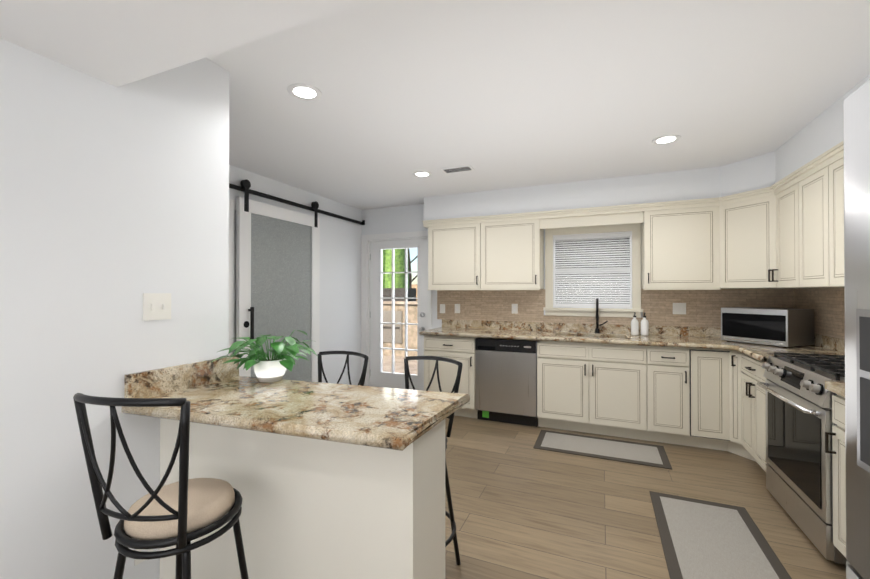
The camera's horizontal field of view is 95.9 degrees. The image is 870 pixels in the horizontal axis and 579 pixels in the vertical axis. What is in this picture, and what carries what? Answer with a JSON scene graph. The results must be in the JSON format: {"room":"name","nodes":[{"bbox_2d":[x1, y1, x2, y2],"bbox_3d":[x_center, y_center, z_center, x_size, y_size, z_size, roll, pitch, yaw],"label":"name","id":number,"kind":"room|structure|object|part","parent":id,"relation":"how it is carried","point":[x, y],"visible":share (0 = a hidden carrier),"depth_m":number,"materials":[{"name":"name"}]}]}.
{"room":"kitchen","nodes":[
{"label":"kitchen","id":0,"kind":"room"},
{"bbox_2d":[0,38,869,578],"bbox_3d":[-0.137,0.123,1.500,5.020,2.510,6.900,0,0,23],"label":"wall","id":1,"kind":"structure","parent":0,"point":[114,204],"depth_m":1.57,"materials":[{"name":"white paint"}]},
{"bbox_2d":[134,539,152,565],"bbox_3d":[-1.220,1.079,1.645,0.007,0.115,0.070,0,0,23],"label":"outlet","id":2,"kind":"object","parent":1,"relation":"attached to","point":[136,561],"depth_m":1.63,"materials":[{"name":"white plastic"}]},
{"bbox_2d":[143,293,170,320],"bbox_3d":[-1.197,0.073,1.695,0.015,0.115,0.115,0,0,23],"label":"light switch","id":3,"kind":"object","parent":1,"relation":"attached to","point":[156,306],"depth_m":1.69,"materials":[{"name":"white plastic"}]},
{"bbox_2d":[229,179,364,381],"bbox_3d":[-1.531,0.194,4.091,0.124,2.399,2.880,0,0,23],"label":"barn door","id":4,"kind":"structure","parent":1,"relation":"in","point":[277,271],"depth_m":3.94,"materials":[{"name":"white wood"}]},
{"bbox_3d":[-1.561,0.215,4.104,0.059,2.357,2.880,0,0,23],"label":"barn door rail","id":5,"kind":"part","parent":4,"relation":"part of","materials":[{"name":"black metal"}]},
{"bbox_2d":[361,231,431,389],"bbox_3d":[-0.504,0.322,5.300,1.066,2.155,0.190,0,0,23],"label":"exterior door","id":6,"kind":"structure","parent":1,"relation":"in","point":[372,248],"depth_m":5.33,"materials":[{"name":"white wood"}]},
{"bbox_2d":[440,304,444,312],"bbox_3d":[0.094,0.243,4.970,0.070,0.115,0.014,0,0,23],"label":"outlet","id":7,"kind":"object","parent":1,"relation":"attached to","point":[442,306],"depth_m":4.97,"materials":[{"name":"white plastic"}]},
{"bbox_2d":[426,216,485,288],"bbox_3d":[0.303,-0.414,4.722,0.712,0.822,0.328,0,0,23],"label":"upper cabinet","id":8,"kind":"object","parent":1,"relation":"attached to","point":[456,246],"depth_m":4.56,"materials":[{"name":"beige wood"}]},
{"bbox_2d":[455,304,459,312],"bbox_3d":[0.279,0.237,4.895,0.070,0.115,0.007,0,0,23],"label":"outlet","id":9,"kind":"object","parent":1,"relation":"attached to","point":[457,306],"depth_m":4.89,"materials":[{"name":"white plastic"}]},
{"bbox_2d":[512,304,517,313],"bbox_3d":[0.938,0.226,4.615,0.070,0.115,0.007,0,0,23],"label":"outlet","id":10,"kind":"object","parent":1,"relation":"attached to","point":[514,306],"depth_m":4.61,"materials":[{"name":"white plastic"}]},
{"bbox_2d":[486,211,545,288],"bbox_3d":[0.857,-0.415,4.486,0.708,0.822,0.328,0,0,23],"label":"upper cabinet","id":11,"kind":"object","parent":1,"relation":"attached to","point":[515,241],"depth_m":4.31,"materials":[{"name":"beige wood"}]},
{"bbox_2d":[543,223,642,317],"bbox_3d":[1.726,-0.200,4.334,1.007,0.990,0.170,0,0,23],"label":"window","id":12,"kind":"structure","parent":1,"relation":"in","point":[634,230],"depth_m":4.27,"materials":[{"name":"beige"}]},
{"bbox_2d":[555,233,629,305],"bbox_3d":[1.730,-0.210,4.344,0.771,0.778,0.050,0,0,23],"label":"window blinds","id":13,"kind":"object","parent":12,"relation":"attached to","point":[588,301],"visible":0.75,"depth_m":4.33,"materials":[{"name":"white plastic"}]},
{"bbox_2d":[437,289,792,327],"bbox_3d":[1.676,0.185,4.310,3.579,0.379,0.007,0,0,23],"label":"tile backsplash","id":14,"kind":"structure","parent":1,"relation":"attached to","point":[704,307],"depth_m":4.08,"materials":[{"name":"tile"}]},
{"bbox_2d":[638,198,713,288],"bbox_3d":[2.391,-0.419,3.816,0.654,0.822,0.362,0,0,23],"label":"upper cabinet","id":15,"kind":"object","parent":1,"relation":"attached to","point":[677,237],"depth_m":3.70,"materials":[{"name":"beige wood"}]},
{"bbox_2d":[673,303,685,313],"bbox_3d":[2.469,0.193,3.962,0.115,0.115,0.014,0,0,23],"label":"outlet","id":16,"kind":"object","parent":1,"relation":"attached to","point":[678,308],"depth_m":3.96,"materials":[{"name":"white plastic"}]},
{"bbox_2d":[714,187,769,288],"bbox_3d":[2.864,-0.421,3.438,0.706,0.822,0.688,0,0,23],"label":"upper cabinet","id":17,"kind":"object","parent":1,"relation":"attached to","point":[741,220],"depth_m":3.40,"materials":[{"name":"beige wood"}]},
{"bbox_2d":[770,169,801,288],"bbox_3d":[2.820,-0.424,2.920,0.382,0.822,0.499,0,0,23],"label":"upper cabinet","id":18,"kind":"object","parent":1,"relation":"attached to","point":[787,231],"depth_m":2.98,"materials":[{"name":"beige wood"}]},
{"bbox_2d":[802,157,821,287],"bbox_3d":[2.681,-0.426,2.549,0.348,0.822,0.508,0,0,23],"label":"upper cabinet","id":19,"kind":"object","parent":1,"relation":"attached to","point":[811,255],"depth_m":2.64,"materials":[{"name":"beige wood"}]},
{"bbox_2d":[793,288,844,338],"bbox_3d":[2.655,0.172,2.046,0.007,0.379,3.390,0,0,23],"label":"tile backsplash","id":20,"kind":"structure","parent":1,"relation":"attached to","point":[828,305],"depth_m":3.12,"materials":[{"name":"tile"}]},
{"bbox_2d":[818,141,843,287],"bbox_3d":[2.524,-0.429,2.181,0.348,0.822,0.508,0,0,23],"label":"upper cabinet","id":21,"kind":"object","parent":1,"relation":"attached to","point":[831,163],"depth_m":2.39,"materials":[{"name":"beige wood"}]},
{"bbox_2d":[0,0,869,209],"bbox_3d":[-0.137,-1.019,1.507,5.020,0.427,6.900,0,0,23],"label":"ceiling","id":22,"kind":"structure","parent":0,"point":[500,94],"depth_m":2.06,"materials":[{"name":"white paint"}]},
{"bbox_2d":[287,83,321,100],"bbox_3d":[-0.744,-1.126,2.240,0.189,0.004,0.189,0,0,-22],"label":"recessed light","id":23,"kind":"object","parent":22,"relation":"in","point":[301,91],"depth_m":2.23,"materials":[{"name":"white"}]},
{"bbox_2d":[413,171,431,176],"bbox_3d":[-0.123,-1.116,3.801,0.189,0.004,0.189,0,0,-22],"label":"recessed light","id":24,"kind":"object","parent":22,"relation":"in","point":[419,173],"depth_m":3.80,"materials":[{"name":"white"}]},
{"bbox_2d":[440,165,473,173],"bbox_3d":[0.208,-1.115,3.643,0.285,0.009,0.140,0,0,23],"label":"ceiling vent","id":25,"kind":"object","parent":22,"relation":"in","point":[457,169],"visible":0.98,"depth_m":3.63,"materials":[{"name":"white metal"}]},
{"bbox_2d":[652,134,680,144],"bbox_3d":[1.731,-1.121,2.938,0.189,0.004,0.189,0,0,-22],"label":"recessed light","id":26,"kind":"object","parent":22,"relation":"in","point":[665,139],"depth_m":2.93,"materials":[{"name":"white"}]},
{"bbox_2d":[445,415,845,578],"bbox_3d":[-0.137,1.408,1.492,5.020,0.060,6.900,0,0,23],"label":"floor","id":27,"kind":"structure","parent":0,"point":[523,508],"depth_m":2.51,"materials":[{"name":"brown wood"}]},
{"bbox_2d":[73,393,248,578],"bbox_3d":[-0.808,0.830,1.233,0.433,1.096,0.463,0,0,23],"label":"bar stool","id":28,"kind":"object","parent":27,"relation":"on","point":[183,512],"visible":1,"depth_m":1.11,"materials":[{"name":"metal"}]},
{"bbox_2d":[160,418,444,578],"bbox_3d":[-0.580,0.937,1.636,1.217,0.884,0.281,0,0,18],"label":"base cabinet","id":29,"kind":"object","parent":27,"relation":"on","point":[317,509],"visible":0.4,"depth_m":1.48,"materials":[{"name":"white paint"}]},
{"bbox_2d":[121,356,469,450],"bbox_3d":[-0.553,0.419,1.634,1.301,0.150,0.587,0,0,18],"label":"countertop","id":30,"kind":"structure","parent":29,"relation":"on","point":[217,393],"depth_m":1.54,"materials":[{"name":"stone"}]},
{"bbox_2d":[210,330,316,381],"bbox_3d":[-0.818,0.333,1.986,0.434,0.244,0.489,0,0,23],"label":"potted plant","id":31,"kind":"object","parent":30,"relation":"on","point":[270,368],"visible":1,"depth_m":1.91,"materials":[{"name":"green plant"}]},
{"bbox_2d":[318,351,368,385],"bbox_3d":[-0.607,0.873,2.115,0.428,1.021,0.461,0,0,23],"label":"bar stool","id":32,"kind":"object","parent":27,"relation":"on","point":[347,353],"visible":0.19,"depth_m":2.30,"materials":[{"name":"metal"}]},
{"bbox_2d":[404,356,462,564],"bbox_3d":[-0.102,0.872,1.935,0.426,1.021,0.461,0,0,23],"label":"bar stool","id":33,"kind":"object","parent":27,"relation":"on","point":[450,514],"visible":0.23,"depth_m":1.98,"materials":[{"name":"metal"}]},
{"bbox_2d":[424,335,477,417],"bbox_3d":[0.269,0.954,4.564,0.598,0.884,0.629,0,0,23],"label":"base cabinet","id":34,"kind":"object","parent":27,"relation":"on","point":[461,349],"depth_m":4.27,"materials":[{"name":"beige wood"}]},
{"bbox_2d":[419,319,819,349],"bbox_3d":[1.564,0.537,3.980,3.528,0.330,0.699,0,0,23],"label":"countertop","id":35,"kind":"structure","parent":34,"relation":"on","point":[688,337],"depth_m":4.08,"materials":[{"name":"stone"}]},
{"bbox_2d":[595,298,607,332],"bbox_3d":[1.746,0.279,4.116,0.130,0.377,0.212,0,0,23],"label":"faucet","id":36,"kind":"object","parent":35,"relation":"on","point":[597,329],"visible":1,"depth_m":4.18,"materials":[{"name":"black metal"}]},
{"bbox_2d":[631,312,638,334],"bbox_3d":[2.052,0.349,4.029,0.071,0.236,0.071,0,0,-22],"label":"soap bottle","id":37,"kind":"object","parent":35,"relation":"on","point":[634,322],"depth_m":4.00,"materials":[{"name":"white ceramic"}]},
{"bbox_2d":[641,312,648,335],"bbox_3d":[2.135,0.349,3.994,0.071,0.236,0.071,0,0,-22],"label":"soap bottle","id":38,"kind":"object","parent":35,"relation":"on","point":[644,326],"depth_m":3.97,"materials":[{"name":"white ceramic"}]},
{"bbox_2d":[721,307,813,346],"bbox_3d":[2.854,0.313,3.390,0.376,0.300,0.500,0,0,-22],"label":"microwave","id":39,"kind":"object","parent":35,"relation":"on","point":[787,327],"visible":1,"depth_m":3.22,"materials":[{"name":"silver metal"}]},
{"bbox_2d":[475,338,537,426],"bbox_3d":[0.829,0.958,4.295,0.634,0.872,0.592,0,0,23],"label":"dishwasher","id":40,"kind":"object","parent":27,"relation":"on","point":[506,380],"visible":0.98,"depth_m":4.03,"materials":[{"name":"silver metal"}]},
{"bbox_2d":[537,351,639,439],"bbox_3d":[1.608,1.057,3.995,1.023,0.670,0.629,0,0,23],"label":"base cabinet","id":41,"kind":"object","parent":27,"relation":"on","point":[595,394],"depth_m":3.73,"materials":[{"name":"beige wood"}]},
{"bbox_2d":[533,430,671,469],"bbox_3d":[1.437,1.384,3.445,1.050,0.009,0.485,0,0,23],"label":"area rug","id":42,"kind":"object","parent":27,"relation":"on","point":[651,455],"visible":0.96,"depth_m":3.40,"materials":[{"name":"grey fabric"}]},
{"bbox_2d":[632,345,703,447],"bbox_3d":[2.170,0.949,3.722,0.442,0.884,0.694,0,0,23],"label":"base cabinet","id":43,"kind":"object","parent":27,"relation":"on","point":[671,378],"depth_m":3.46,"materials":[{"name":"beige wood"}]},
{"bbox_2d":[700,348,734,450],"bbox_3d":[2.452,0.948,3.602,0.395,0.884,0.694,0,0,23],"label":"base cabinet","id":44,"kind":"object","parent":27,"relation":"on","point":[715,399],"depth_m":3.34,"materials":[{"name":"beige wood"}]},
{"bbox_2d":[649,491,791,578],"bbox_3d":[1.383,1.375,1.809,0.530,0.009,1.670,0,0,23],"label":"area rug","id":45,"kind":"object","parent":27,"relation":"on","point":[701,539],"visible":1,"depth_m":2.13,"materials":[{"name":"grey fabric"}]},
{"bbox_2d":[724,350,731,452],"bbox_3d":[2.854,0.947,3.413,0.711,0.884,0.727,0,0,23],"label":"base cabinet","id":46,"kind":"object","parent":27,"relation":"on","point":[727,353],"depth_m":3.29,"materials":[{"name":"beige wood"}]},
{"bbox_2d":[727,335,844,362],"bbox_3d":[2.626,0.433,2.838,0.681,0.134,0.574,0,0,23],"label":"countertop","id":47,"kind":"structure","parent":46,"relation":"on","point":[823,344],"depth_m":3.02,"materials":[{"name":"stone"}]},
{"bbox_2d":[732,351,827,471],"bbox_3d":[2.646,0.943,2.863,0.664,0.884,0.638,0,0,23],"label":"base cabinet","id":48,"kind":"object","parent":27,"relation":"on","point":[748,398],"depth_m":3.03,"materials":[{"name":"beige wood"}]},
{"bbox_2d":[757,352,846,564],"bbox_3d":[2.340,0.886,2.215,0.664,0.932,0.788,0,0,23],"label":"range","id":49,"kind":"object","parent":27,"relation":"on","point":[799,478],"visible":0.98,"depth_m":2.20,"materials":[{"name":"silver metal"}]},
{"bbox_2d":[825,394,845,557],"bbox_3d":[2.117,0.936,1.535,0.599,0.884,0.628,0,0,23],"label":"base cabinet","id":50,"kind":"object","parent":27,"relation":"on","point":[838,402],"depth_m":1.89,"materials":[{"name":"beige wood"}]},
{"bbox_2d":[825,381,844,396],"bbox_3d":[1.969,0.423,1.219,0.624,0.134,1.334,0,0,23],"label":"countertop","id":51,"kind":"structure","parent":50,"relation":"on","point":[838,388],"depth_m":1.88,"materials":[{"name":"stone"}]},
{"bbox_2d":[843,79,869,578],"bbox_3d":[1.198,0.470,0.229,1.210,1.760,0.912,0,0,23],"label":"fridge","id":52,"kind":"object","parent":27,"relation":"on","point":[856,122],"visible":1,"depth_m":0.79,"materials":[{"name":"silver metal"}]},
{"label":"outside","id":53,"kind":"structure","parent":0,"visible":0},
{"bbox_2d":[383,355,416,373],"bbox_3d":[11.756,1.648,32.706,80.000,0.070,59.840,0,0,23],"label":"ground","id":54,"kind":"structure","parent":53,"point":[387,362],"depth_m":7.61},
{"bbox_2d":[383,288,416,356],"bbox_3d":[-0.010,0.133,8.345,4.600,2.668,0.500,0,0,23],"label":"stone","id":55,"kind":"object","parent":54,"relation":"on","point":[412,306],"depth_m":8.36,"materials":[{"name":"stone"}]},
{"bbox_2d":[383,248,416,287],"bbox_3d":[2.168,-1.903,13.566,10.664,6.799,5.171,0,0,23],"label":"trees","id":56,"kind":"object","parent":54,"relation":"on","point":[399,261],"depth_m":12.41,"materials":[{"name":"green plant"}]},
{"bbox_2d":[555,238,629,303],"bbox_3d":[2.181,-0.078,4.808,2.400,3.049,0.700,0,0,23],"label":"wall","id":57,"kind":"structure","parent":54,"relation":"on","point":[593,267],"depth_m":5.13,"materials":[{"name":"grey plastic"}]}
]}

